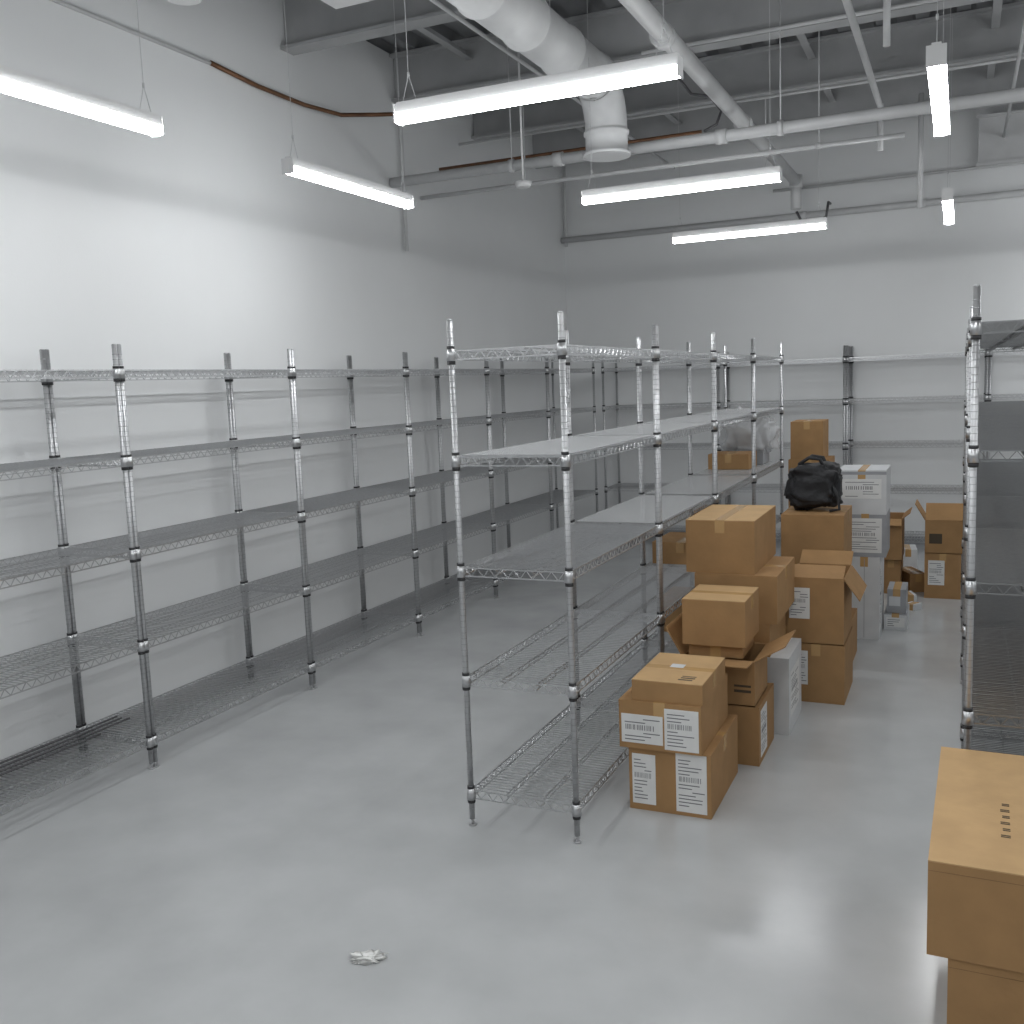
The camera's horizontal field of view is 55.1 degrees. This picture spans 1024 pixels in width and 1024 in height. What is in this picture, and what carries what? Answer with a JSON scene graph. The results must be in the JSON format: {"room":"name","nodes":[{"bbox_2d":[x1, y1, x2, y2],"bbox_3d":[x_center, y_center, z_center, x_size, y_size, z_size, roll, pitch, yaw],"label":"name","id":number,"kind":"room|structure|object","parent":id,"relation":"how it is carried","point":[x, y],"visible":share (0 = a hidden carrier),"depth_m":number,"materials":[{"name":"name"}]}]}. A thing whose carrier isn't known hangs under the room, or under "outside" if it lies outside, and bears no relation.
{"room":"stockroom","nodes":[
{"label":"stockroom","id":0,"kind":"room"},
{"bbox_2d":[0,0,566,761],"bbox_3d":[-2.470,-1.055,5.412,0.150,4.720,15.400,1,8,24],"label":"wall","id":1,"kind":"structure","parent":0,"point":[188,246],"depth_m":6.49,"materials":[{"name":"paint"}]},
{"bbox_2d":[50,0,210,64],"bbox_3d":[-3.015,-2.526,3.919,0.023,0.024,5.250,1,8,24],"label":"conduit","id":2,"kind":"object","parent":1,"relation":"attached to","point":[60,2],"depth_m":5.66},
{"bbox_2d":[0,537,559,783],"bbox_3d":[-2.306,1.236,5.674,0.012,0.100,15.000,1,8,24],"label":"baseboard","id":3,"kind":"structure","parent":1,"relation":"attached to","point":[401,602],"depth_m":6.25,"materials":[{"name":"grey plastic"}]},
{"bbox_2d":[562,166,567,246],"bbox_3d":[0.634,-3.785,11.823,0.040,1.150,0.039,1,8,24],"label":"ceiling pipe","id":4,"kind":"object","parent":1,"relation":"attached to","point":[563,167],"visible":0.66,"depth_m":11.82,"materials":[{"name":"metal"}]},
{"bbox_2d":[561,189,1023,242],"bbox_3d":[4.660,-3.201,10.023,8.920,0.091,0.089,1,8,24],"label":"ceiling pipe","id":5,"kind":"object","parent":1,"relation":"attached to","point":[1012,193],"visible":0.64,"depth_m":10.72,"materials":[{"name":"metal"}]},
{"bbox_2d":[210,60,392,116],"bbox_3d":[-1.361,-3.029,7.199,0.274,0.142,2.169,3,9,38],"label":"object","id":6,"kind":"structure","parent":0,"point":[213,64],"depth_m":7.02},
{"bbox_2d":[321,0,373,8],"bbox_3d":[-0.983,-3.276,5.736,0.350,0.515,0.300,1,8,24],"label":"ceiling panel","id":7,"kind":"object","parent":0,"point":[336,4],"depth_m":5.85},
{"bbox_2d":[395,58,408,250],"bbox_3d":[-0.941,-3.056,8.412,0.032,1.600,0.031,1,8,24],"label":"ceiling pipe","id":8,"kind":"object","parent":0,"point":[400,127],"depth_m":8.41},
{"bbox_2d":[0,537,1023,1023],"bbox_3d":[1.802,1.415,3.821,9.430,0.100,15.400,1,8,24],"label":"floor","id":9,"kind":"structure","parent":0,"point":[291,830],"depth_m":3.98,"materials":[{"name":"concrete"}]},
{"bbox_2d":[0,344,154,815],"bbox_3d":[-2.434,0.341,4.474,0.540,2.190,1.412,1,8,24],"label":"wire shelving unit","id":10,"kind":"object","parent":9,"relation":"on","point":[52,463],"visible":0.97,"depth_m":4.90,"materials":[{"name":"silver metal"}]},
{"bbox_2d":[0,715,129,775],"bbox_3d":[-2.709,1.309,4.227,0.194,0.023,2.640,1,8,24],"label":"cable bundle","id":11,"kind":"object","parent":10,"relation":"on","point":[117,719],"visible":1,"depth_m":5.00,"materials":[{"name":"metal"}]},
{"bbox_2d":[44,344,313,767],"bbox_3d":[-1.857,0.156,5.736,0.540,2.190,1.412,1,8,24],"label":"wire shelving unit","id":12,"kind":"object","parent":9,"relation":"on","point":[159,539],"visible":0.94,"depth_m":5.67,"materials":[{"name":"silver metal"}]},
{"bbox_2d":[228,349,420,688],"bbox_3d":[-1.280,-0.030,6.998,0.540,2.190,1.412,1,8,24],"label":"wire shelving unit","id":13,"kind":"object","parent":9,"relation":"on","point":[318,503],"visible":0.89,"depth_m":6.97,"materials":[{"name":"silver metal"}]},
{"bbox_2d":[348,949,386,965],"bbox_3d":[-0.486,1.509,3.331,0.139,0.017,0.079,-2,7,2],"label":"crumpled paper","id":14,"kind":"object","parent":9,"relation":"on","point":[367,957],"visible":1,"depth_m":3.32,"materials":[{"name":"white paper"}]},
{"bbox_2d":[349,352,496,635],"bbox_3d":[-0.703,-0.215,8.260,0.540,2.190,1.412,1,8,24],"label":"wire shelving unit","id":15,"kind":"object","parent":9,"relation":"on","point":[440,477],"visible":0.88,"depth_m":8.23,"materials":[{"name":"silver metal"}]},
{"bbox_2d":[437,354,554,597],"bbox_3d":[-0.126,-0.401,9.522,0.540,2.190,1.412,1,8,24],"label":"wire shelving unit","id":16,"kind":"object","parent":9,"relation":"on","point":[515,511],"visible":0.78,"depth_m":9.46,"materials":[{"name":"silver metal"}]},
{"bbox_2d":[502,356,597,558],"bbox_3d":[0.452,-0.587,10.784,0.540,2.190,1.412,1,8,24],"label":"wire shelving unit","id":17,"kind":"object","parent":9,"relation":"on","point":[557,495],"visible":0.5,"depth_m":10.83,"materials":[{"name":"silver metal"}]},
{"bbox_2d":[446,311,663,843],"bbox_3d":[0.276,0.210,4.666,0.532,2.190,1.337,1,8,24],"label":"wire shelving unit","id":18,"kind":"object","parent":9,"relation":"on","point":[566,446],"visible":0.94,"depth_m":4.41,"materials":[{"name":"silver metal"}]},
{"bbox_2d":[566,325,717,726],"bbox_3d":[0.819,0.036,5.854,0.532,2.190,1.323,1,8,24],"label":"wire shelving unit","id":19,"kind":"object","parent":9,"relation":"on","point":[642,506],"visible":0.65,"depth_m":5.81,"materials":[{"name":"silver metal"}]},
{"bbox_2d":[601,352,728,536],"bbox_3d":[1.795,-0.728,11.475,1.362,2.190,0.540,1,8,24],"label":"wire shelving unit","id":20,"kind":"object","parent":9,"relation":"on","point":[616,369],"visible":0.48,"depth_m":11.46,"materials":[{"name":"silver metal"}]},
{"bbox_2d":[629,714,737,819],"bbox_3d":[0.811,1.157,4.591,0.371,0.291,0.562,1,8,24],"label":"cardboard box","id":21,"kind":"object","parent":9,"relation":"on","point":[665,782],"visible":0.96,"depth_m":4.36,"materials":[{"name":"brown"}]},
{"bbox_2d":[619,673,727,755],"bbox_3d":[0.755,0.908,4.541,0.370,0.220,0.532,1,8,24],"label":"cardboard box","id":22,"kind":"object","parent":21,"relation":"on","point":[647,725],"visible":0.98,"depth_m":4.32,"materials":[{"name":"brown"}]},
{"bbox_2d":[632,652,724,706],"bbox_3d":[0.766,0.756,4.481,0.316,0.095,0.450,1,8,24],"label":"cardboard box","id":23,"kind":"object","parent":22,"relation":"on","point":[684,679],"visible":1,"depth_m":4.34,"materials":[{"name":"brown"}]},
{"bbox_2d":[639,333,755,658],"bbox_3d":[1.359,-0.138,7.035,0.532,2.190,1.323,1,8,24],"label":"wire shelving unit","id":24,"kind":"object","parent":9,"relation":"on","point":[691,485],"visible":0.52,"depth_m":7.00,"materials":[{"name":"silver metal"}]},
{"bbox_2d":[652,532,685,564],"bbox_3d":[1.217,0.248,6.774,0.380,0.149,0.451,1,8,24],"label":"cardboard box","id":25,"kind":"object","parent":24,"relation":"on","point":[673,543],"visible":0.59,"depth_m":6.61,"materials":[{"name":"brown"}]},
{"bbox_2d":[663,586,692,631],"bbox_3d":[1.276,0.691,6.923,0.380,0.249,0.351,1,8,24],"label":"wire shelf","id":26,"kind":"object","parent":24,"relation":"on","point":[672,616],"visible":0.05,"depth_m":6.81,"materials":[{"name":"brown"}]},
{"bbox_2d":[690,338,783,586],"bbox_3d":[1.900,-0.312,8.217,0.532,2.190,1.323,1,8,24],"label":"wire shelving unit","id":27,"kind":"object","parent":9,"relation":"on","point":[759,468],"visible":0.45,"depth_m":8.25,"materials":[{"name":"silver metal"}]},
{"bbox_2d":[708,451,756,468],"bbox_3d":[1.835,-0.432,8.166,0.330,0.125,0.351,1,8,24],"label":"cardboard box","id":28,"kind":"object","parent":27,"relation":"on","point":[725,459],"visible":0.95,"depth_m":8.01,"materials":[{"name":"brown"}]},
{"bbox_2d":[718,405,780,463],"bbox_3d":[2.043,-0.675,8.528,0.538,0.502,0.549,1,8,24],"label":"wrapped bundle","id":29,"kind":"object","parent":27,"relation":"on","point":[735,437],"visible":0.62,"depth_m":8.35,"materials":[{"name":"white"}]},
{"bbox_2d":[728,683,773,766],"bbox_3d":[1.128,1.076,5.089,0.382,0.301,0.421,1,8,24],"label":"cardboard box","id":30,"kind":"object","parent":9,"relation":"on","point":[755,725],"visible":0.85,"depth_m":4.86,"materials":[{"name":"brown"}]},
{"bbox_2d":[665,613,795,706],"bbox_3d":[1.116,0.746,5.003,0.591,0.374,0.673,1,8,24],"label":"cardboard box","id":31,"kind":"object","parent":30,"relation":"on","point":[747,676],"visible":0.61,"depth_m":4.85,"materials":[{"name":"brown"}]},
{"bbox_2d":[689,638,753,658],"bbox_3d":[1.068,0.672,5.002,0.270,0.071,0.281,1,8,24],"label":"cardboard box","id":32,"kind":"object","parent":31,"relation":"on","point":[703,650],"visible":0.52,"depth_m":4.88,"materials":[{"name":"brown"}]},
{"bbox_2d":[682,584,758,647],"bbox_3d":[1.062,0.522,4.983,0.311,0.231,0.360,1,8,24],"label":"cardboard box","id":33,"kind":"object","parent":32,"relation":"on","point":[712,615],"visible":1,"depth_m":4.84,"materials":[{"name":"brown"}]},
{"bbox_2d":[767,638,800,734],"bbox_3d":[1.405,0.953,5.488,0.352,0.421,0.441,1,8,24],"label":"box","id":34,"kind":"object","parent":9,"relation":"on","point":[784,665],"visible":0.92,"depth_m":5.25,"materials":[{"name":"white"}]},
{"bbox_2d":[754,615,785,656],"bbox_3d":[1.304,0.647,5.534,0.380,0.180,0.521,1,8,24],"label":"cardboard box","id":35,"kind":"object","parent":34,"relation":"on","point":[767,633],"visible":0.09,"depth_m":5.25,"materials":[{"name":"brown"}]},
{"bbox_2d":[695,556,794,624],"bbox_3d":[1.322,0.424,5.537,0.441,0.260,0.600,1,8,24],"label":"cardboard box","id":36,"kind":"object","parent":35,"relation":"on","point":[774,580],"visible":0.59,"depth_m":5.26,"materials":[{"name":"brown"}]},
{"bbox_2d":[686,504,775,574],"bbox_3d":[1.254,0.144,5.582,0.370,0.290,0.661,1,8,24],"label":"cardboard box","id":37,"kind":"object","parent":36,"relation":"on","point":[720,538],"visible":1,"depth_m":5.31,"materials":[{"name":"brown"}]},
{"bbox_2d":[717,345,850,538],"bbox_3d":[3.024,-0.704,10.916,1.362,2.190,0.540,1,8,24],"label":"wire shelving unit","id":38,"kind":"object","parent":9,"relation":"on","point":[728,366],"visible":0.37,"depth_m":10.81,"materials":[{"name":"silver metal"}]},
{"bbox_2d":[785,608,856,659],"bbox_3d":[2.086,0.837,6.646,0.430,0.301,0.481,1,8,24],"label":"cardboard box","id":39,"kind":"object","parent":9,"relation":"on","point":[854,610],"visible":0.09,"depth_m":6.62,"materials":[{"name":"brown"}]},
{"bbox_3d":[2.052,0.539,6.618,0.400,0.300,0.481,1,8,24],"label":"cardboard box","id":40,"kind":"object","parent":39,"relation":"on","visible":0},
{"bbox_2d":[781,505,851,564],"bbox_3d":[2.043,0.187,6.571,0.391,0.410,0.520,1,8,24],"label":"cardboard box","id":41,"kind":"object","parent":40,"relation":"on","point":[816,528],"visible":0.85,"depth_m":6.35,"materials":[{"name":"brown"}]},
{"bbox_2d":[784,454,842,512],"bbox_3d":[1.999,-0.196,6.525,0.385,0.362,0.337,1,8,24],"label":"duffel bag","id":42,"kind":"object","parent":41,"relation":"on","point":[809,486],"visible":1,"depth_m":6.43,"materials":[{"name":"black fabric"}]},
{"bbox_2d":[801,627,852,704],"bbox_3d":[1.871,0.911,5.945,0.320,0.351,0.482,1,8,24],"label":"cardboard box","id":43,"kind":"object","parent":9,"relation":"on","point":[826,670],"visible":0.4,"depth_m":5.72,"materials":[{"name":"brown"}]},
{"bbox_2d":[787,549,866,645],"bbox_3d":[1.858,0.504,5.950,0.527,0.455,0.588,1,8,24],"label":"cardboard box","id":44,"kind":"object","parent":43,"relation":"on","point":[825,581],"visible":0.84,"depth_m":5.70,"materials":[{"name":"cardboard"}]},
{"bbox_2d":[852,557,883,639],"bbox_3d":[2.614,0.588,7.239,0.212,0.601,0.452,1,8,24],"label":"box","id":45,"kind":"object","parent":9,"relation":"on","point":[870,610],"visible":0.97,"depth_m":7.03,"materials":[{"name":"white"}]},
{"bbox_2d":[852,508,889,557],"bbox_3d":[2.594,0.139,7.165,0.280,0.310,0.422,1,8,24],"label":"box","id":46,"kind":"object","parent":45,"relation":"on","point":[870,532],"visible":0.75,"depth_m":6.97,"materials":[{"name":"white"}]},
{"bbox_2d":[840,465,890,513],"bbox_3d":[2.565,-0.171,7.149,0.330,0.310,0.452,1,8,24],"label":"box","id":47,"kind":"object","parent":46,"relation":"on","point":[867,488],"visible":0.95,"depth_m":6.95,"materials":[{"name":"white"}]},
{"bbox_2d":[884,558,902,592],"bbox_3d":[3.346,0.530,8.643,0.160,0.301,0.401,1,8,24],"label":"cardboard box","id":48,"kind":"object","parent":9,"relation":"on","point":[893,569],"visible":0.44,"depth_m":8.46,"materials":[{"name":"brown"}]},
{"bbox_2d":[884,507,911,560],"bbox_3d":[3.345,0.169,8.543,0.236,0.440,0.539,1,8,24],"label":"cardboard box","id":49,"kind":"object","parent":48,"relation":"on","point":[897,519],"visible":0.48,"depth_m":8.37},
{"bbox_2d":[884,604,908,630],"bbox_3d":[2.918,0.792,7.446,0.160,0.121,0.382,1,8,24],"label":"box","id":50,"kind":"object","parent":9,"relation":"on","point":[892,621],"visible":0.8,"depth_m":7.28,"materials":[{"name":"white"}]},
{"bbox_2d":[887,581,907,613],"bbox_3d":[2.914,0.643,7.420,0.130,0.180,0.292,1,8,24],"label":"box","id":51,"kind":"object","parent":50,"relation":"on","point":[897,592],"visible":1,"depth_m":7.30,"materials":[{"name":"white"}]},
{"bbox_2d":[903,544,916,568],"bbox_3d":[3.812,0.445,9.472,0.160,0.221,0.301,0,8,19],"label":"box","id":52,"kind":"object","parent":9,"relation":"on","point":[910,550],"visible":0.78,"depth_m":9.32,"materials":[{"name":"white"}]},
{"bbox_2d":[902,566,923,591],"bbox_3d":[3.516,0.592,8.658,0.140,0.161,0.351,-2,7,2],"label":"cardboard box","id":53,"kind":"object","parent":9,"relation":"on","point":[913,576],"visible":0.78,"depth_m":8.49,"materials":[{"name":"brown"}]},
{"bbox_2d":[845,345,988,542],"bbox_3d":[4.253,-0.680,10.358,1.362,2.190,0.540,1,8,24],"label":"wire shelving unit","id":54,"kind":"object","parent":9,"relation":"on","point":[851,444],"visible":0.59,"depth_m":10.31,"materials":[{"name":"silver metal"}]},
{"bbox_2d":[924,553,960,599],"bbox_3d":[3.676,0.511,8.378,0.280,0.381,0.402,1,8,24],"label":"cardboard box","id":55,"kind":"object","parent":9,"relation":"on","point":[942,572],"visible":0.91,"depth_m":8.20,"materials":[{"name":"brown"}]},
{"bbox_2d":[915,499,962,553],"bbox_3d":[3.732,0.111,8.341,0.559,0.416,0.489,1,8,24],"label":"cardboard box","id":56,"kind":"object","parent":55,"relation":"on","point":[943,521],"visible":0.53,"depth_m":8.16,"materials":[{"name":"brown"}]},
{"bbox_2d":[947,958,1023,1023],"bbox_3d":[1.602,1.333,3.013,0.471,0.285,0.801,1,8,25],"label":"cardboard box","id":57,"kind":"object","parent":9,"relation":"on","point":[976,993],"visible":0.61,"depth_m":2.71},
{"bbox_2d":[926,746,1023,972],"bbox_3d":[1.582,1.045,3.030,0.511,0.280,0.911,1,8,26],"label":"cardboard box","id":58,"kind":"object","parent":57,"relation":"on","point":[975,893],"visible":1,"depth_m":2.73,"materials":[{"name":"brown"}]},
{"bbox_2d":[960,285,1023,755],"bbox_3d":[2.130,0.226,3.983,0.540,2.190,1.337,1,8,24],"label":"wire shelving unit","id":59,"kind":"object","parent":9,"relation":"on","point":[995,556],"visible":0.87,"depth_m":3.79,"materials":[{"name":"silver metal"}]},
{"bbox_2d":[960,319,1023,740],"bbox_3d":[2.673,0.051,5.171,0.540,2.190,1.323,1,8,24],"label":"wire shelving unit","id":60,"kind":"object","parent":9,"relation":"on","point":[992,512],"visible":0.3,"depth_m":5.11,"materials":[{"name":"silver metal"}]},
{"bbox_2d":[960,327,1023,681],"bbox_3d":[3.213,-0.123,6.353,0.540,2.190,1.323,1,8,24],"label":"wire shelving unit","id":61,"kind":"object","parent":9,"relation":"on","point":[987,484],"visible":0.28,"depth_m":6.41,"materials":[{"name":"silver metal"}]},
{"bbox_2d":[960,333,1023,629],"bbox_3d":[3.754,-0.296,7.535,0.540,2.190,1.323,1,8,24],"label":"wire shelving unit","id":62,"kind":"object","parent":9,"relation":"on","point":[984,467],"visible":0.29,"depth_m":7.49,"materials":[{"name":"silver metal"}]},
{"bbox_2d":[986,349,1023,458],"bbox_3d":[5.482,-0.657,9.800,1.362,2.190,0.540,1,8,24],"label":"wire shelving unit","id":63,"kind":"object","parent":9,"relation":"on","point":[990,396],"visible":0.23,"depth_m":9.77,"materials":[{"name":"silver metal"}]},
{"bbox_3d":[2.771,0.370,9.077,0.350,0.551,0.451,1,8,24],"label":"cardboard box","id":64,"kind":"object","parent":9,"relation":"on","visible":0},
{"bbox_2d":[788,455,834,507],"bbox_3d":[2.749,-0.200,9.003,0.350,0.600,0.451,1,8,24],"label":"cardboard box","id":65,"kind":"object","parent":64,"relation":"on","point":[791,463],"visible":0.16,"depth_m":8.82,"materials":[{"name":"brown"}]},
{"bbox_2d":[790,419,828,459],"bbox_3d":[2.707,-0.663,8.926,0.280,0.340,0.401,1,8,24],"label":"cardboard box","id":66,"kind":"object","parent":65,"relation":"on","point":[808,436],"visible":0.98,"depth_m":8.76,"materials":[{"name":"brown"}]},
{"bbox_2d":[514,52,531,188],"bbox_3d":[0.062,-3.149,7.496,0.137,1.300,0.137,1,8,24],"label":"ceiling sensor","id":67,"kind":"object","parent":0,"point":[522,184],"depth_m":7.53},
{"bbox_2d":[429,0,674,168],"bbox_3d":[0.536,-3.481,8.284,0.027,0.028,6.300,1,8,24],"label":"conduit","id":68,"kind":"object","parent":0,"point":[436,2],"depth_m":6.84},
{"bbox_2d":[420,31,904,199],"bbox_3d":[0.996,-3.314,7.877,4.020,1.142,0.043,1,8,24],"label":"ceiling pipe","id":69,"kind":"object","parent":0,"point":[818,145],"depth_m":7.73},
{"bbox_2d":[366,0,1023,57],"bbox_3d":[1.695,-3.410,3.161,9.610,0.200,15.400,1,8,24],"label":"ceiling","id":70,"kind":"structure","parent":0,"point":[455,30],"depth_m":8.00,"materials":[{"name":"paint"}]},
{"bbox_2d":[0,0,164,136],"bbox_3d":[-1.896,-2.410,3.752,0.076,1.614,1.292,1,8,24],"label":"linear pendant light","id":71,"kind":"object","parent":70,"relation":"hanging from","point":[13,82],"visible":1,"depth_m":4.01,"materials":[{"name":"white metal"}]},
{"bbox_2d":[0,77,162,136],"bbox_3d":[-1.865,-1.630,3.853,0.072,0.040,1.280,1,8,24],"label":"diffuser","id":72,"kind":"object","parent":71,"relation":"attached to","point":[19,87],"depth_m":4.01,"materials":[{"name":"white"}]},
{"bbox_2d":[167,0,201,5],"bbox_3d":[-1.888,-3.202,5.573,0.257,0.550,0.257,1,8,24],"label":"smoke detector","id":73,"kind":"object","parent":70,"relation":"hanging from","point":[177,2],"visible":1,"depth_m":5.66,"materials":[{"name":"white plastic"}]},
{"bbox_2d":[281,0,413,208],"bbox_3d":[-0.973,-2.706,5.769,0.076,1.614,1.292,1,8,24],"label":"linear pendant light","id":74,"kind":"object","parent":70,"relation":"hanging from","point":[292,166],"visible":1,"depth_m":5.72,"materials":[{"name":"white metal"}]},
{"bbox_2d":[287,166,412,208],"bbox_3d":[-0.943,-1.927,5.870,0.072,0.040,1.280,1,8,24],"label":"diffuser","id":75,"kind":"object","parent":74,"relation":"attached to","point":[309,173],"depth_m":5.78,"materials":[{"name":"white"}]},
{"bbox_2d":[280,0,551,55],"bbox_3d":[2.490,-3.392,5.130,9.020,0.380,0.150,1,8,24],"label":"ceiling beam","id":76,"kind":"structure","parent":70,"relation":"attached to","point":[311,25],"depth_m":6.76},
{"bbox_2d":[417,27,472,60],"bbox_3d":[-0.649,-3.633,7.362,0.060,0.070,1.470,1,8,24],"label":"bar","id":77,"kind":"object","parent":70,"relation":"attached to","point":[427,31],"visible":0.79,"depth_m":7.65,"materials":[{"name":"paint"}]},
{"bbox_2d":[392,0,682,125],"bbox_3d":[0.045,-2.522,4.029,1.292,1.614,0.076,1,8,24],"label":"linear pendant light","id":78,"kind":"object","parent":70,"relation":"hanging from","point":[669,66],"visible":1,"depth_m":4.07,"materials":[{"name":"white metal"}]},
{"bbox_2d":[394,65,679,124],"bbox_3d":[0.076,-1.742,4.130,1.280,0.040,0.072,1,8,24],"label":"diffuser","id":79,"kind":"object","parent":78,"relation":"attached to","point":[641,74],"depth_m":4.08,"materials":[{"name":"white"}]},
{"bbox_2d":[446,0,630,161],"bbox_3d":[-1.434,-2.319,2.547,0.350,0.779,10.625,1,8,24],"label":"air duct","id":80,"kind":"object","parent":70,"relation":"hanging from","point":[533,29],"visible":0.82,"depth_m":6.10,"materials":[{"name":"metal"}]},
{"bbox_2d":[439,130,701,170],"bbox_3d":[0.432,-3.060,8.338,2.380,0.028,0.027,1,8,24],"label":"copper pipe","id":81,"kind":"object","parent":70,"relation":"attached to","point":[697,131],"visible":0.77,"depth_m":8.36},
{"bbox_2d":[581,0,781,204],"bbox_3d":[1.032,-2.839,6.188,1.292,1.614,0.076,1,8,24],"label":"linear pendant light","id":82,"kind":"object","parent":70,"relation":"hanging from","point":[772,174],"visible":1,"depth_m":6.24,"materials":[{"name":"white metal"}]},
{"bbox_2d":[582,174,780,204],"bbox_3d":[1.063,-2.059,6.289,1.280,0.040,0.072,1,8,24],"label":"diffuser","id":83,"kind":"object","parent":82,"relation":"attached to","point":[737,180],"depth_m":6.26,"materials":[{"name":"white"}]},
{"bbox_2d":[389,0,990,102],"bbox_3d":[3.109,-3.591,6.482,9.020,0.380,0.150,1,8,24],"label":"ceiling beam","id":84,"kind":"structure","parent":70,"relation":"attached to","point":[434,70],"depth_m":7.45,"materials":[{"name":"metal"}]},
{"bbox_2d":[678,78,721,131],"bbox_3d":[1.494,-3.451,7.806,0.364,0.852,0.044,1,8,24],"label":"cable","id":85,"kind":"object","parent":70,"relation":"hanging from","point":[679,79],"visible":0.6,"depth_m":7.81,"materials":[{"name":"grey rubber"}]},
{"bbox_2d":[459,55,1023,145],"bbox_3d":[3.553,-3.447,7.575,8.920,0.028,0.027,1,8,24],"label":"conduit","id":86,"kind":"object","parent":70,"relation":"attached to","point":[1022,56],"visible":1,"depth_m":8.20,"materials":[{"name":"metal"}]},
{"bbox_2d":[471,1,1023,139],"bbox_3d":[3.727,-3.790,7.834,9.020,0.380,0.150,1,8,24],"label":"ceiling beam","id":87,"kind":"structure","parent":70,"relation":"attached to","point":[744,74],"depth_m":8.36,"materials":[{"name":"metal"}]},
{"bbox_2d":[672,112,826,243],"bbox_3d":[1.968,-3.140,8.234,1.292,1.614,0.076,1,8,24],"label":"linear pendant light","id":88,"kind":"object","parent":70,"relation":"hanging from","point":[814,223],"visible":0.94,"depth_m":8.29,"materials":[{"name":"white metal"}]},
{"bbox_2d":[673,223,825,243],"bbox_3d":[1.999,-2.360,8.335,1.280,0.040,0.072,1,8,24],"label":"diffuser","id":89,"kind":"object","parent":88,"relation":"attached to","point":[781,227],"depth_m":8.31,"materials":[{"name":"white"}]},
{"bbox_2d":[641,0,942,54],"bbox_3d":[3.835,-3.042,5.287,6.500,0.024,0.023,1,8,24],"label":"conduit","id":90,"kind":"object","parent":70,"relation":"attached to","point":[919,2],"visible":1,"depth_m":6.21,"materials":[{"name":"metal"}]},
{"bbox_2d":[796,34,815,59],"bbox_3d":[2.245,-3.788,7.680,0.060,0.070,1.470,1,8,24],"label":"bar","id":91,"kind":"object","parent":70,"relation":"attached to","point":[802,38],"visible":0.48,"depth_m":8.02,"materials":[{"name":"paint"}]},
{"bbox_2d":[883,0,890,46],"bbox_3d":[2.124,-3.135,5.557,0.040,0.950,0.039,1,8,24],"label":"ceiling pipe","id":92,"kind":"object","parent":70,"relation":"hanging from","point":[886,3],"depth_m":5.59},
{"bbox_2d":[773,161,1023,192],"bbox_3d":[5.764,-3.446,9.394,6.400,0.032,0.031,1,8,24],"label":"ceiling pipe","id":93,"kind":"object","parent":70,"relation":"attached to","point":[1019,162],"visible":1,"depth_m":10.17,"materials":[{"name":"metal"}]},
{"bbox_2d":[917,93,923,207],"bbox_3d":[3.525,-3.112,8.470,0.044,0.950,0.043,1,8,24],"label":"ceiling pipe","id":94,"kind":"object","parent":70,"relation":"attached to","point":[921,95],"visible":1,"depth_m":8.46,"materials":[{"name":"metal"}]},
{"bbox_2d":[926,0,949,136],"bbox_3d":[1.898,-2.633,4.330,0.076,1.614,1.292,1,8,24],"label":"linear pendant light","id":95,"kind":"object","parent":70,"relation":"hanging from","point":[936,53],"visible":1,"depth_m":4.13,"materials":[{"name":"white metal"}]},
{"bbox_2d":[927,65,949,135],"bbox_3d":[1.928,-1.853,4.430,0.072,0.040,1.280,1,8,24],"label":"diffuser","id":96,"kind":"object","parent":95,"relation":"attached to","point":[937,74],"depth_m":4.33,"materials":[{"name":"white"}]},
{"bbox_2d":[941,179,953,224],"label":"linear pendant light","id":97,"kind":"object","parent":70,"relation":"hanging from","point":[947,199],"depth_m":7.16,"materials":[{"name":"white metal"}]},
{"bbox_2d":[942,200,953,224],"bbox_3d":[3.349,-2.310,7.537,0.072,0.040,1.280,1,8,24],"label":"diffuser","id":98,"kind":"object","parent":97,"relation":"attached to","point":[948,209],"depth_m":7.50,"materials":[{"name":"white"}]},
{"bbox_2d":[991,0,1002,28],"bbox_3d":[3.519,-3.763,7.101,0.060,0.070,1.470,1,8,24],"label":"bar","id":99,"kind":"object","parent":70,"relation":"attached to","point":[997,4],"visible":1,"depth_m":7.46,"materials":[{"name":"paint"}]},
{"bbox_2d":[389,0,1023,187],"bbox_3d":[3.020,-3.213,6.412,8.920,1.125,0.106,1,8,24],"label":"ceiling pipe","id":100,"kind":"object","parent":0,"point":[719,136],"depth_m":7.07,"materials":[{"name":"metal"}]},
{"bbox_2d":[618,0,802,209],"bbox_3d":[0.003,-2.768,3.787,0.153,1.100,14.364,1,8,24],"label":"ceiling pipe","id":101,"kind":"object","parent":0,"point":[643,11],"depth_m":6.49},
{"bbox_2d":[532,59,1023,168],"bbox_3d":[4.345,-3.989,9.186,9.020,0.380,0.150,1,8,24],"label":"ceiling beam","id":102,"kind":"structure","parent":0,"point":[972,80],"depth_m":9.78,"materials":[{"name":"metal"}]},
{"bbox_2d":[565,102,1023,535],"bbox_3d":[4.831,-1.978,10.341,9.030,4.720,0.150,1,8,24],"label":"wall","id":103,"kind":"structure","parent":0,"point":[896,281],"depth_m":10.88,"materials":[{"name":"paint"}]},
{"bbox_2d":[575,527,924,544],"bbox_3d":[4.893,0.323,10.561,9.018,0.100,0.012,1,8,24],"label":"baseboard","id":104,"kind":"structure","parent":103,"relation":"attached to","point":[922,539],"depth_m":10.81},
{"bbox_2d":[976,109,1023,165],"bbox_3d":[5.344,-3.719,9.643,1.420,0.490,0.215,1,8,24],"label":"box","id":105,"kind":"object","parent":103,"relation":"attached to","point":[993,148],"visible":0.93,"depth_m":9.77,"materials":[{"name":"paint"}]},
{"bbox_2d":[1003,21,1023,137],"bbox_3d":[2.972,-3.114,5.561,0.027,0.028,9.300,1,8,24],"label":"conduit","id":106,"kind":"object","parent":105,"relation":"attached to","point":[1021,43],"visible":1,"depth_m":7.60,"materials":[{"name":"metal"}]},
{"bbox_2d":[842,0,883,150],"bbox_3d":[0.395,-2.572,2.229,0.067,1.120,11.826,1,8,24],"label":"ceiling pipe","id":107,"kind":"object","parent":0,"point":[847,4],"depth_m":6.31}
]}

